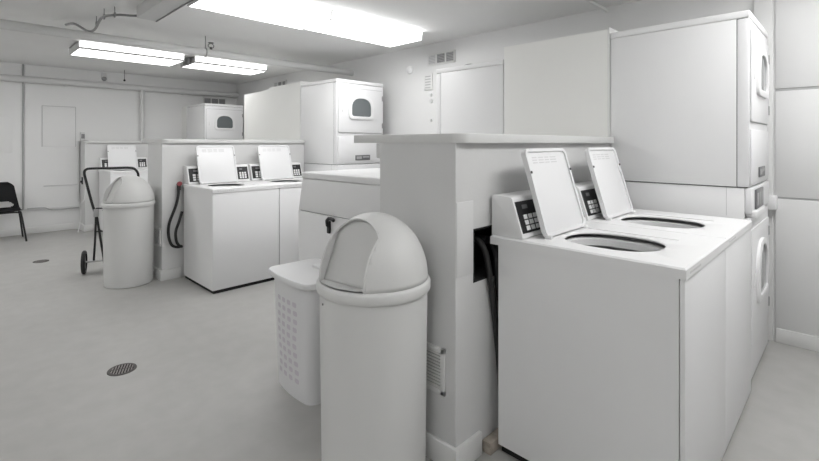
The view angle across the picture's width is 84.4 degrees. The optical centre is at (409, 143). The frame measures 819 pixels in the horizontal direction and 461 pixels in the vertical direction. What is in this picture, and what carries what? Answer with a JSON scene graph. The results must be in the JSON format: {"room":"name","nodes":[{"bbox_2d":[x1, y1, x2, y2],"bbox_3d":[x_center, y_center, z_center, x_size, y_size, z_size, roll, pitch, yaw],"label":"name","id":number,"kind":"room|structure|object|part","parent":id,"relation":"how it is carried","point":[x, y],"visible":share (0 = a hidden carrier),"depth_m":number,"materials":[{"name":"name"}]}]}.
{"room":"laundry","nodes":[
{"label":"laundry","id":0,"kind":"room"},
{"bbox_2d":[0,64,141,229],"bbox_3d":[-5.652,0.091,6.644,0.100,2.487,6.300,0,0,45],"label":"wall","id":1,"kind":"structure","parent":0,"point":[45,217],"depth_m":6.70,"materials":[{"name":"paint"}]},
{"bbox_2d":[22,64,23,209],"bbox_3d":[-5.634,-0.088,6.577,0.020,2.127,0.018,0,0,45],"label":"trim","id":2,"kind":"structure","parent":1,"relation":"attached to","point":[22,64],"depth_m":6.57,"materials":[{"name":"grey"}]},
{"bbox_2d":[0,222,78,236],"bbox_3d":[-6.492,1.288,5.710,0.018,0.095,3.790,0,0,45],"label":"baseboard","id":3,"kind":"structure","parent":1,"relation":"attached to","point":[31,230],"depth_m":6.71,"materials":[{"name":"white paint"}]},
{"bbox_2d":[14,205,79,211],"bbox_3d":[-6.486,0.982,5.703,0.008,0.017,3.788,0,0,45],"label":"trim","id":4,"kind":"structure","parent":1,"relation":"attached to","point":[78,205],"depth_m":6.79,"materials":[{"name":"white"}]},
{"bbox_2d":[27,207,78,209],"bbox_3d":[-5.368,0.985,6.813,0.020,0.064,0.620,0,0,45],"label":"loose cable","id":5,"kind":"object","parent":1,"relation":"attached to","point":[37,207],"visible":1,"depth_m":6.79,"materials":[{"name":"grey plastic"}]},
{"bbox_2d":[42,105,75,146],"bbox_3d":[-5.333,-0.253,6.870,0.008,0.616,0.414,0,0,45],"label":"access hatch","id":6,"kind":"object","parent":1,"relation":"attached to","point":[58,122],"visible":1,"depth_m":6.86,"materials":[{"name":"paint"}]},
{"bbox_2d":[44,184,77,186],"bbox_3d":[-5.309,0.642,6.892,0.010,0.015,0.435,0,0,45],"label":"cleat","id":7,"kind":"object","parent":1,"relation":"attached to","point":[65,184],"visible":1,"depth_m":6.88,"materials":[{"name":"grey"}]},
{"bbox_2d":[78,141,79,200],"bbox_3d":[-5.157,0.435,7.033,0.022,0.940,0.022,0,0,-23],"label":"conduit","id":8,"kind":"object","parent":1,"relation":"attached to","point":[78,141],"visible":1,"depth_m":7.03,"materials":[{"name":"grey metal"}]},
{"bbox_2d":[101,73,106,80],"bbox_3d":[-4.913,-1.065,7.264,0.050,0.131,0.072,0,0,45],"label":"bell","id":9,"kind":"object","parent":1,"relation":"attached to","point":[103,75],"visible":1,"depth_m":7.25,"materials":[{"name":"grey metal"}]},
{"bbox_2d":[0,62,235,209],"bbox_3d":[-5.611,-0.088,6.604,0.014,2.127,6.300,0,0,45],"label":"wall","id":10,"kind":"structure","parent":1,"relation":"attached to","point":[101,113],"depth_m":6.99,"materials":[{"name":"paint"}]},
{"bbox_2d":[0,74,238,139],"bbox_3d":[-5.569,-0.514,6.562,0.104,0.935,6.300,0,0,45],"label":"pipe","id":11,"kind":"object","parent":1,"relation":"attached to","point":[3,77],"visible":0.96,"depth_m":7.42,"materials":[{"name":"grey metal"}]},
{"bbox_2d":[203,97,225,103],"bbox_3d":[-3.682,-0.790,8.535,0.014,0.130,0.420,0,0,45],"label":"air vent","id":12,"kind":"object","parent":1,"relation":"in","point":[205,99],"visible":0.83,"depth_m":8.53,"materials":[{"name":"grey metal"}]},
{"bbox_3d":[-3.781,-0.790,8.436,0.009,0.098,0.124,0,0,45],"label":"louvre panel","id":13,"kind":"part","parent":12,"relation":"part of","materials":[{"name":"grey metal"}]},
{"bbox_3d":[-3.683,-0.790,8.536,0.009,0.098,0.124,0,0,45],"label":"louvre panel","id":14,"kind":"part","parent":12,"relation":"part of","materials":[{"name":"grey metal"}]},
{"bbox_3d":[-3.584,-0.790,8.636,0.009,0.098,0.124,0,0,45],"label":"louvre panel","id":15,"kind":"part","parent":12,"relation":"part of","materials":[{"name":"grey metal"}]},
{"bbox_2d":[80,143,147,230],"bbox_3d":[-4.500,0.667,7.460,0.390,1.335,1.490,0,0,45],"label":"wall","id":16,"kind":"structure","parent":0,"point":[90,153],"depth_m":6.88,"materials":[{"name":"paint"}]},
{"bbox_2d":[78,189,85,230],"bbox_3d":[-4.878,1.000,6.694,0.264,0.653,0.065,0,0,41],"label":"cord","id":17,"kind":"object","parent":16,"relation":"hanging from","point":[85,189],"visible":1,"depth_m":6.75,"materials":[{"name":"white plastic"}]},
{"bbox_2d":[79,222,92,231],"bbox_3d":[-4.989,1.285,6.953,0.408,0.100,0.118,0,0,45],"label":"trim","id":18,"kind":"structure","parent":16,"relation":"attached to","point":[85,228],"depth_m":6.82,"materials":[{"name":"white paint"}]},
{"bbox_2d":[80,140,141,142],"bbox_3d":[-4.492,-0.020,7.445,0.417,0.040,1.489,0,0,45],"label":"trim","id":19,"kind":"structure","parent":16,"relation":"on","point":[82,141],"depth_m":6.96,"materials":[{"name":"white paint"}]},
{"bbox_2d":[80,132,84,139],"bbox_3d":[-5.106,-0.106,7.049,0.066,0.130,0.050,0,0,45],"label":"outlet box","id":20,"kind":"object","parent":19,"relation":"on","point":[82,134],"visible":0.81,"depth_m":7.03,"materials":[{"name":"grey"}]},
{"bbox_2d":[182,106,185,138],"bbox_3d":[-3.666,0.343,8.399,0.255,1.985,1.010,0,0,45],"label":"wall","id":21,"kind":"structure","parent":0,"point":[183,108],"depth_m":8.02,"materials":[{"name":"white paint"}]},
{"bbox_2d":[186,105,189,138],"bbox_3d":[-3.570,0.335,8.305,0.013,2.000,1.010,0,0,45],"label":"trim","id":22,"kind":"structure","parent":21,"relation":"attached to","point":[186,105],"depth_m":7.95,"materials":[{"name":"white paint"}]},
{"bbox_2d":[148,143,303,276],"bbox_3d":[-2.003,0.667,5.099,0.450,1.335,1.585,0,0,45],"label":"wall","id":23,"kind":"structure","parent":0,"point":[166,161],"depth_m":4.48,"materials":[{"name":"paint"}]},
{"bbox_2d":[154,226,160,247],"bbox_3d":[-2.508,0.925,4.476,0.240,0.190,0.012,0,0,45],"label":"air vent","id":24,"kind":"object","parent":23,"relation":"in","point":[157,231],"visible":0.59,"depth_m":4.44,"materials":[{"name":"white paint"}]},
{"bbox_2d":[153,265,180,280],"bbox_3d":[-2.501,1.285,4.584,0.468,0.100,0.188,0,0,45],"label":"trim","id":25,"kind":"structure","parent":23,"relation":"attached to","point":[161,275],"depth_m":4.42,"materials":[{"name":"white paint"}]},
{"bbox_2d":[167,181,182,247],"bbox_3d":[-2.301,0.706,4.426,0.073,0.657,0.151,0,0,45],"label":"hose","id":26,"kind":"object","parent":23,"relation":"attached to","point":[179,183],"visible":1,"depth_m":4.41,"materials":[{"name":"black rubber"}]},
{"bbox_2d":[142,139,304,142],"bbox_3d":[-2.071,-0.020,5.161,0.680,0.040,1.585,0,0,45],"label":"trim","id":27,"kind":"structure","parent":23,"relation":"on","point":[143,140],"depth_m":4.75,"materials":[{"name":"white paint"}]},
{"bbox_2d":[300,81,310,139],"bbox_3d":[-1.039,0.285,5.888,0.013,2.100,0.888,0,0,45],"label":"trim","id":28,"kind":"structure","parent":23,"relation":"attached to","point":[301,82],"depth_m":5.57,"materials":[{"name":"white paint"}]},
{"bbox_2d":[244,82,299,139],"bbox_3d":[-1.582,0.291,6.425,1.515,2.088,0.888,0,0,45],"label":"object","id":29,"kind":"structure","parent":0,"point":[273,113],"depth_m":6.04,"materials":[{"name":"white paint"}]},
{"bbox_2d":[0,0,639,83],"bbox_3d":[-1.691,-1.202,2.727,11.240,0.100,6.500,0,0,45],"label":"ceiling","id":30,"kind":"structure","parent":0,"point":[438,20],"depth_m":4.50,"materials":[{"name":"paint"}]},
{"bbox_2d":[65,7,136,31],"bbox_3d":[-2.774,-1.102,4.051,0.914,0.100,0.197,0,0,29],"label":"conduit","id":31,"kind":"object","parent":30,"relation":"hanging from","point":[97,23],"visible":0.95,"depth_m":3.95,"materials":[{"name":"grey metal"}]},
{"bbox_2d":[69,41,184,65],"bbox_3d":[-3.528,-1.109,5.676,0.588,0.086,1.130,0,0,45],"label":"ceiling light","id":32,"kind":"object","parent":30,"relation":"attached to","point":[80,48],"visible":1,"depth_m":5.51,"materials":[{"name":"white plastic"}]},
{"bbox_2d":[137,0,192,21],"bbox_3d":[-1.068,-1.099,2.689,3.500,0.106,0.153,0,0,45],"label":"duct","id":33,"kind":"object","parent":30,"relation":"attached to","point":[154,10],"visible":1,"depth_m":3.58,"materials":[{"name":"grey metal"}]},
{"bbox_2d":[0,19,353,75],"bbox_3d":[-3.014,-1.038,4.035,0.104,0.229,6.300,0,0,45],"label":"ceiling pipe","id":34,"kind":"object","parent":30,"relation":"hanging from","point":[4,24],"visible":1,"depth_m":4.48,"materials":[{"name":"grey metal"}]},
{"bbox_2d":[183,57,190,65],"bbox_3d":[-3.004,-1.102,6.093,0.160,0.100,0.050,0,0,45],"label":"junction box","id":35,"kind":"object","parent":30,"relation":"attached to","point":[187,61],"visible":0.88,"depth_m":6.04,"materials":[{"name":"grey metal"}]},
{"bbox_2d":[180,56,266,74],"bbox_3d":[-2.674,-1.109,6.540,0.548,0.086,1.040,0,0,45],"label":"ceiling light","id":36,"kind":"object","parent":30,"relation":"attached to","point":[196,62],"visible":0.91,"depth_m":6.39,"materials":[{"name":"white plastic"}]},
{"bbox_2d":[187,0,331,29],"bbox_3d":[-1.209,-1.109,3.720,0.508,0.086,1.020,0,0,45],"label":"ceiling light","id":37,"kind":"object","parent":30,"relation":"attached to","point":[289,13],"visible":0.97,"depth_m":3.70,"materials":[{"name":"white plastic"}]},
{"bbox_2d":[306,9,422,46],"bbox_3d":[-0.435,-1.109,4.460,0.508,0.086,1.120,0,0,45],"label":"ceiling light","id":38,"kind":"object","parent":30,"relation":"attached to","point":[341,24],"visible":0.84,"depth_m":4.34,"materials":[{"name":"white plastic"}]},
{"bbox_2d":[585,0,608,12],"bbox_3d":[1.508,-1.126,3.672,0.446,0.052,0.041,0,0,-42],"label":"conduit","id":39,"kind":"object","parent":30,"relation":"attached to","point":[588,1],"visible":1,"depth_m":3.71,"materials":[{"name":"white metal"}]},
{"bbox_2d":[0,229,818,460],"bbox_3d":[-1.691,1.385,2.727,11.240,0.100,6.500,0,0,45],"label":"floor","id":40,"kind":"structure","parent":0,"point":[204,385],"depth_m":2.55,"materials":[{"name":"paint"}]},
{"bbox_2d":[0,182,27,241],"bbox_3d":[-5.492,0.932,6.036,0.501,0.789,0.552,0,0,45],"label":"shell chair","id":41,"kind":"object","parent":40,"relation":"on","point":[7,190],"visible":1,"depth_m":6.23,"materials":[{"name":"black plastic"}]},
{"bbox_3d":[-5.232,1.118,6.055,0.107,0.414,0.158,0,0,45],"label":"leg","id":42,"kind":"part","parent":41,"relation":"part of","materials":[{"name":"black plastic"}]},
{"bbox_3d":[-5.447,1.119,6.292,0.076,0.415,0.225,0,0,-2],"label":"leg","id":43,"kind":"part","parent":41,"relation":"part of","materials":[{"name":"black plastic"}]},
{"bbox_2d":[33,259,48,262],"bbox_3d":[-4.157,1.333,5.091,0.147,0.005,0.147,0,0,-23],"label":"floor drain","id":44,"kind":"object","parent":40,"relation":"on","point":[44,260],"visible":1,"depth_m":5.08,"materials":[{"name":"grey metal"}]},
{"bbox_2d":[81,166,139,273],"bbox_3d":[-3.119,0.791,4.726,0.504,1.088,0.236,0,0,-29],"label":"cart","id":45,"kind":"object","parent":40,"relation":"on","point":[84,259],"visible":0.63,"depth_m":4.65,"materials":[{"name":"black metal"}]},
{"bbox_3d":[-3.245,0.943,4.655,0.038,0.536,0.020,0,0,-29],"label":"rail","id":46,"kind":"part","parent":45,"relation":"part of","materials":[{"name":"black plastic"}]},
{"bbox_3d":[-3.199,0.970,4.669,0.099,0.553,0.022,0,0,-14],"label":"rail","id":47,"kind":"part","parent":45,"relation":"part of","materials":[{"name":"black plastic"}]},
{"bbox_3d":[-3.116,0.493,4.727,0.497,0.492,0.025,0,0,-29],"label":"handle","id":48,"kind":"part","parent":45,"relation":"part of","materials":[{"name":"black plastic"}]},
{"bbox_2d":[107,363,136,375],"bbox_3d":[-1.694,1.333,2.660,0.151,0.005,0.151,0,0,-23],"label":"floor drain","id":49,"kind":"object","parent":40,"relation":"on","point":[125,368],"visible":1,"depth_m":2.65,"materials":[{"name":"grey metal"}]},
{"bbox_2d":[98,145,147,230],"bbox_3d":[-4.265,0.679,6.869,0.756,1.311,0.650,0,0,45],"label":"washer","id":50,"kind":"object","parent":40,"relation":"on","point":[118,155],"visible":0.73,"depth_m":6.88,"materials":[{"name":"white metal"}]},
{"bbox_3d":[-4.449,0.213,6.994,0.132,0.378,0.386,0,0,45],"label":"lid","id":51,"kind":"part","parent":50,"relation":"part of","materials":[{"name":"white metal"}]},
{"bbox_3d":[-4.005,0.874,6.612,0.016,0.863,0.644,0,0,45],"label":"panel","id":52,"kind":"part","parent":50,"relation":"part of","materials":[{"name":"white metal"}]},
{"bbox_2d":[101,175,155,288],"bbox_3d":[-2.685,0.821,4.320,0.444,1.028,0.444,0,0,38],"label":"bin","id":53,"kind":"object","parent":40,"relation":"on","point":[128,203],"visible":1,"depth_m":4.16,"materials":[{"name":"grey plastic"}]},
{"bbox_2d":[187,103,242,138],"bbox_3d":[-3.390,0.340,7.881,0.833,1.990,0.655,0,0,45],"label":"dryer","id":54,"kind":"object","parent":40,"relation":"on","point":[205,120],"visible":0.4,"depth_m":7.60,"materials":[{"name":"white metal"}]},
{"bbox_3d":[-3.401,-0.635,7.892,0.801,0.039,0.655,0,0,45],"label":"panel","id":55,"kind":"part","parent":54,"relation":"part of","materials":[{"name":"white metal"}]},
{"bbox_3d":[-3.113,-0.315,7.608,0.010,0.492,0.610,0,0,45],"label":"door","id":56,"kind":"part","parent":54,"relation":"part of","materials":[{"name":"white metal"}]},
{"bbox_2d":[182,145,279,293],"bbox_3d":[-1.772,0.679,4.463,0.756,1.311,0.650,0,0,45],"label":"washer","id":57,"kind":"object","parent":40,"relation":"on","point":[231,232],"visible":0.97,"depth_m":4.24,"materials":[{"name":"white metal"}]},
{"bbox_2d":[202,149,223,151],"bbox_3d":[-2.000,0.077,4.597,0.010,0.028,0.220,0,0,45],"label":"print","id":58,"kind":"object","parent":57,"relation":"attached to","point":[203,150],"depth_m":4.60,"materials":[{"name":"white"}]},
{"bbox_3d":[-1.956,0.213,4.589,0.132,0.378,0.386,0,0,45],"label":"lid","id":59,"kind":"part","parent":57,"relation":"part of","materials":[{"name":"white metal"}]},
{"bbox_3d":[-1.512,0.874,4.207,0.016,0.863,0.644,0,0,45],"label":"panel","id":60,"kind":"part","parent":57,"relation":"part of","materials":[{"name":"white metal"}]},
{"bbox_2d":[247,145,302,264],"bbox_3d":[-1.314,0.679,4.926,0.756,1.311,0.650,0,0,45],"label":"washer","id":61,"kind":"object","parent":40,"relation":"on","point":[275,163],"visible":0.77,"depth_m":4.60,"materials":[{"name":"white metal"}]},
{"bbox_3d":[-1.498,0.213,5.052,0.132,0.378,0.386,0,0,45],"label":"lid","id":62,"kind":"part","parent":61,"relation":"part of","materials":[{"name":"white metal"}]},
{"bbox_3d":[-1.055,0.874,4.669,0.016,0.863,0.644,0,0,45],"label":"panel","id":63,"kind":"part","parent":61,"relation":"part of","materials":[{"name":"white metal"}]},
{"bbox_2d":[268,258,320,405],"bbox_3d":[-0.541,1.004,2.490,0.360,0.663,0.458,0,0,-42],"label":"laundry hamper","id":64,"kind":"object","parent":40,"relation":"on","point":[297,299],"visible":0.58,"depth_m":2.33,"materials":[{"name":"white plastic"}]},
{"bbox_3d":[-0.541,0.709,2.490,0.360,0.047,0.458,0,0,-42],"label":"lid","id":65,"kind":"part","parent":64,"relation":"part of","materials":[{"name":"white plastic"}]},
{"bbox_2d":[299,168,379,260],"bbox_3d":[-0.186,0.761,2.901,0.979,1.147,0.729,0,0,45],"label":"washer","id":66,"kind":"object","parent":40,"relation":"on","point":[328,199],"visible":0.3,"depth_m":2.75,"materials":[{"name":"white metal"}]},
{"bbox_3d":[-0.144,0.208,2.880,0.889,0.040,0.698,0,0,45],"label":"panel","id":67,"kind":"part","parent":66,"relation":"part of","materials":[{"name":"white metal"}]},
{"bbox_2d":[301,78,382,171],"bbox_3d":[-0.822,0.304,5.544,0.771,2.062,0.704,0,0,45],"label":"dryer","id":68,"kind":"object","parent":40,"relation":"on","point":[333,111],"visible":0.47,"depth_m":5.26,"materials":[{"name":"white metal"}]},
{"bbox_3d":[-0.832,-0.707,5.554,0.742,0.040,0.704,0,0,45],"label":"panel","id":69,"kind":"part","parent":68,"relation":"part of","materials":[{"name":"white metal"}]},
{"bbox_3d":[-0.567,0.076,5.292,0.008,0.302,0.656,0,0,45],"label":"access panel","id":70,"kind":"part","parent":68,"relation":"part of","materials":[{"name":"white metal"}]},
{"bbox_3d":[-0.566,-0.375,5.291,0.009,0.510,0.656,0,0,45],"label":"door","id":71,"kind":"part","parent":68,"relation":"part of","materials":[{"name":"white metal"}]},
{"bbox_2d":[316,212,429,460],"bbox_3d":[-0.143,0.808,1.818,0.455,1.054,0.455,0,0,37],"label":"bin","id":72,"kind":"object","parent":40,"relation":"on","point":[373,281],"visible":1,"depth_m":1.64,"materials":[{"name":"grey plastic"}]},
{"bbox_2d":[436,59,503,133],"bbox_3d":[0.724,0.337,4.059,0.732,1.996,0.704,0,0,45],"label":"door","id":73,"kind":"structure","parent":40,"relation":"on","point":[469,98],"depth_m":3.78,"materials":[{"name":"white paint"}]},
{"bbox_3d":[0.734,-0.642,4.049,0.705,0.039,0.704,0,0,45],"label":"panel","id":74,"kind":"part","parent":73,"relation":"part of","materials":[{"name":"white ceramic"}]},
{"bbox_2d":[482,428,501,455],"bbox_3d":[0.537,1.310,2.150,0.043,0.050,0.588,0,0,45],"label":"plywood offcut","id":75,"kind":"object","parent":40,"relation":"on","point":[490,444],"visible":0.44,"depth_m":1.95,"materials":[{"name":"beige wood"}]},
{"bbox_2d":[504,29,606,136],"bbox_3d":[1.327,0.291,3.569,0.795,2.088,0.858,0,0,45],"label":"chase","id":76,"kind":"object","parent":40,"relation":"on","point":[556,86],"visible":0.29,"depth_m":3.23,"materials":[{"name":"white paint"}]},
{"bbox_2d":[490,148,726,460],"bbox_3d":[0.852,0.679,1.949,0.756,1.311,0.650,0,0,45],"label":"washer","id":77,"kind":"object","parent":40,"relation":"on","point":[612,338],"visible":1,"depth_m":1.72,"materials":[{"name":"white metal"}]},
{"bbox_3d":[0.522,0.318,1.972,0.049,0.146,0.190,0,0,45],"label":"keypad frame","id":78,"kind":"part","parent":77,"relation":"part of","materials":[{"name":"black plastic"}]},
{"bbox_2d":[532,156,556,162],"bbox_3d":[0.624,0.077,2.083,0.010,0.028,0.220,0,0,45],"label":"print","id":79,"kind":"object","parent":77,"relation":"attached to","point":[535,159],"depth_m":2.08,"materials":[{"name":"white"}]},
{"bbox_3d":[0.668,0.213,2.075,0.132,0.378,0.386,0,0,45],"label":"lid","id":80,"kind":"part","parent":77,"relation":"part of","materials":[{"name":"white metal"}]},
{"bbox_3d":[1.111,0.874,1.693,0.016,0.863,0.644,0,0,45],"label":"panel","id":81,"kind":"part","parent":77,"relation":"part of","materials":[{"name":"white metal"}]},
{"bbox_2d":[575,147,751,447],"bbox_3d":[1.309,0.679,2.412,0.756,1.311,0.650,0,0,45],"label":"washer","id":82,"kind":"object","parent":40,"relation":"on","point":[605,199],"visible":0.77,"depth_m":2.30,"materials":[{"name":"white metal"}]},
{"bbox_3d":[0.979,0.318,2.434,0.049,0.146,0.190,0,0,45],"label":"keypad frame","id":83,"kind":"part","parent":82,"relation":"part of","materials":[{"name":"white plastic"}]},
{"bbox_2d":[593,154,609,159],"bbox_3d":[1.081,0.077,2.546,0.010,0.028,0.220,0,0,45],"label":"print","id":84,"kind":"object","parent":82,"relation":"attached to","point":[595,156],"depth_m":2.55,"materials":[{"name":"white paper"}]},
{"bbox_3d":[1.125,0.213,2.538,0.132,0.378,0.386,0,0,45],"label":"lid","id":85,"kind":"part","parent":82,"relation":"part of","materials":[{"name":"white metal"}]},
{"bbox_2d":[622,219,702,227],"bbox_3d":[1.300,0.450,2.332,0.470,0.038,0.395,0,0,45],"label":"tub","id":86,"kind":"object","parent":82,"relation":"in","point":[644,222],"depth_m":2.47,"materials":[{"name":"grey metal"}]},
{"bbox_3d":[1.569,0.874,2.155,0.016,0.863,0.644,0,0,45],"label":"panel","id":87,"kind":"part","parent":82,"relation":"part of","materials":[{"name":"white metal"}]},
{"bbox_2d":[610,10,769,378],"bbox_3d":[1.843,0.304,2.954,0.771,2.062,0.704,0,0,45],"label":"dryer","id":88,"kind":"object","parent":40,"relation":"on","point":[690,108],"visible":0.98,"depth_m":2.66,"materials":[{"name":"white metal"}]},
{"bbox_3d":[1.833,-0.707,2.964,0.742,0.040,0.704,0,0,45],"label":"panel","id":89,"kind":"part","parent":88,"relation":"part of","materials":[{"name":"white metal"}]},
{"bbox_3d":[1.914,0.760,2.500,0.011,0.080,0.015,0,0,45],"label":"door handle","id":90,"kind":"part","parent":88,"relation":"part of","materials":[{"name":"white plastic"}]},
{"bbox_3d":[2.098,0.076,2.701,0.008,0.302,0.656,0,0,45],"label":"access panel","id":91,"kind":"part","parent":88,"relation":"part of","materials":[{"name":"white metal"}]},
{"bbox_3d":[2.099,-0.375,2.700,0.009,0.510,0.656,0,0,45],"label":"door","id":92,"kind":"part","parent":88,"relation":"part of","materials":[{"name":"white metal"}]},
{"bbox_3d":[2.099,0.795,2.700,0.009,0.640,0.656,0,0,45],"label":"door","id":93,"kind":"part","parent":88,"relation":"part of","materials":[{"name":"white metal"}]},
{"bbox_2d":[380,143,608,447],"bbox_3d":[0.588,0.667,2.565,0.461,1.335,1.606,0,0,45],"label":"wall","id":94,"kind":"structure","parent":0,"point":[422,184],"depth_m":1.93,"materials":[{"name":"paint"}]},
{"bbox_2d":[376,143,379,157],"bbox_3d":[0.412,0.036,2.736,0.030,0.073,1.602,0,0,45],"label":"trim","id":95,"kind":"structure","parent":94,"relation":"attached to","point":[377,144],"depth_m":2.17,"materials":[{"name":"paint"}]},
{"bbox_2d":[426,342,445,396],"bbox_3d":[0.067,0.950,1.942,0.224,0.194,0.012,0,0,45],"label":"air vent","id":96,"kind":"object","parent":94,"relation":"in","point":[436,355],"visible":0.53,"depth_m":1.89,"materials":[{"name":"white metal"}]},
{"bbox_2d":[426,430,481,460],"bbox_3d":[0.080,1.285,2.038,0.479,0.100,0.178,0,0,45],"label":"trim","id":97,"kind":"structure","parent":94,"relation":"attached to","point":[437,449],"depth_m":1.88,"materials":[{"name":"white paint"}]},
{"bbox_2d":[456,200,472,277],"bbox_3d":[0.230,0.397,1.873,0.003,0.307,0.112,0,0,45],"label":"plate","id":98,"kind":"object","parent":94,"relation":"attached to","point":[464,210],"visible":1,"depth_m":1.87,"materials":[{"name":"paint"}]},
{"bbox_2d":[354,133,613,142],"bbox_3d":[0.527,-0.020,2.620,0.691,0.040,1.606,0,0,45],"label":"trim","id":99,"kind":"structure","parent":94,"relation":"on","point":[444,137],"depth_m":2.07,"materials":[{"name":"white paint"}]},
{"bbox_2d":[473,225,497,282],"bbox_3d":[0.361,0.480,2.106,0.140,0.228,0.396,0,0,45],"label":"utility cover","id":100,"kind":"object","parent":94,"relation":"attached to","point":[479,271],"visible":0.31,"depth_m":2.14,"materials":[{"name":"black"}]},
{"bbox_2d":[474,236,497,377],"bbox_3d":[0.383,0.836,2.055,0.103,0.843,0.190,0,0,45],"label":"hose","id":101,"kind":"object","parent":100,"relation":"attached to","point":[477,239],"visible":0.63,"depth_m":1.99,"materials":[{"name":"black rubber"}]},
{"bbox_2d":[607,27,618,146],"bbox_3d":[1.615,0.285,3.285,0.013,2.100,0.858,0,0,45],"label":"trim","id":102,"kind":"structure","parent":94,"relation":"attached to","point":[609,30],"depth_m":2.98,"materials":[{"name":"white paint"}]},
{"bbox_2d":[236,0,775,340],"bbox_3d":[0.559,0.091,5.002,11.240,2.487,0.100,0,0,45],"label":"wall","id":103,"kind":"structure","parent":0,"point":[407,109],"depth_m":4.86,"materials":[{"name":"paint"}]},
{"bbox_2d":[274,80,286,86],"bbox_3d":[-2.194,-0.983,7.644,0.410,0.135,0.014,0,0,45],"label":"air vent","id":104,"kind":"object","parent":103,"relation":"in","point":[284,82],"visible":0.56,"depth_m":7.63,"materials":[{"name":"grey metal"}]},
{"bbox_2d":[406,66,412,73],"bbox_3d":[-0.006,-0.887,5.466,0.100,0.100,0.035,0,0,45],"label":"bell","id":105,"kind":"object","parent":103,"relation":"attached to","point":[409,70],"visible":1,"depth_m":5.45,"materials":[{"name":"white plastic"}]},
{"bbox_2d":[424,73,432,90],"bbox_3d":[0.220,-0.710,5.253,0.125,0.190,0.021,0,0,45],"label":"control plate","id":106,"kind":"object","parent":103,"relation":"attached to","point":[428,78],"visible":1,"depth_m":5.24,"materials":[{"name":"white paint"}]},
{"bbox_2d":[427,49,454,65],"bbox_3d":[0.357,-0.965,5.122,0.410,0.135,0.014,0,0,45],"label":"air vent","id":107,"kind":"object","parent":103,"relation":"in","point":[444,57],"visible":1,"depth_m":5.12,"materials":[{"name":"white metal"}]},
{"bbox_3d":[0.261,-0.965,5.219,0.121,0.103,0.009,0,0,45],"label":"louvre panel","id":108,"kind":"part","parent":107,"relation":"part of","materials":[{"name":"grey metal"}]},
{"bbox_3d":[0.358,-0.965,5.123,0.121,0.103,0.009,0,0,45],"label":"louvre panel","id":109,"kind":"part","parent":107,"relation":"part of","materials":[{"name":"grey metal"}]},
{"bbox_3d":[0.455,-0.965,5.027,0.121,0.103,0.009,0,0,45],"label":"louvre panel","id":110,"kind":"part","parent":107,"relation":"part of","materials":[{"name":"grey metal"}]},
{"bbox_2d":[754,0,772,340],"bbox_3d":[2.415,0.091,3.082,0.100,2.487,0.020,0,0,45],"label":"trim","id":111,"kind":"structure","parent":103,"relation":"attached to","point":[763,9],"depth_m":3.05,"materials":[{"name":"paint"}]},
{"bbox_2d":[765,195,777,209],"bbox_3d":[2.417,0.395,3.016,0.060,0.090,0.088,0,0,45],"label":"outlet box","id":112,"kind":"object","parent":103,"relation":"attached to","point":[773,199],"visible":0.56,"depth_m":2.98,"materials":[{"name":"white plastic"}]},
{"bbox_2d":[775,0,818,336],"bbox_3d":[3.454,0.044,2.060,2.785,2.392,0.012,0,0,45],"label":"wall","id":113,"kind":"structure","parent":103,"relation":"attached to","point":[796,21],"depth_m":2.96,"materials":[{"name":"paint"}]},
{"bbox_2d":[775,328,818,351],"bbox_3d":[3.452,1.288,2.058,2.785,0.095,0.018,0,0,45],"label":"baseboard","id":114,"kind":"structure","parent":113,"relation":"attached to","point":[792,338],"depth_m":2.95,"materials":[{"name":"white paint"}]},
{"bbox_2d":[775,86,818,91],"bbox_3d":[3.457,-0.356,2.062,2.785,0.018,0.006,0,0,45],"label":"trim","id":115,"kind":"structure","parent":113,"relation":"attached to","point":[812,87],"depth_m":2.96,"materials":[{"name":"grey"}]},
{"bbox_2d":[778,197,818,200],"bbox_3d":[3.457,0.366,2.062,2.785,0.013,0.006,0,0,45],"label":"trim","id":116,"kind":"structure","parent":113,"relation":"attached to","point":[778,197],"depth_m":2.96,"materials":[{"name":"grey"}]}
]}

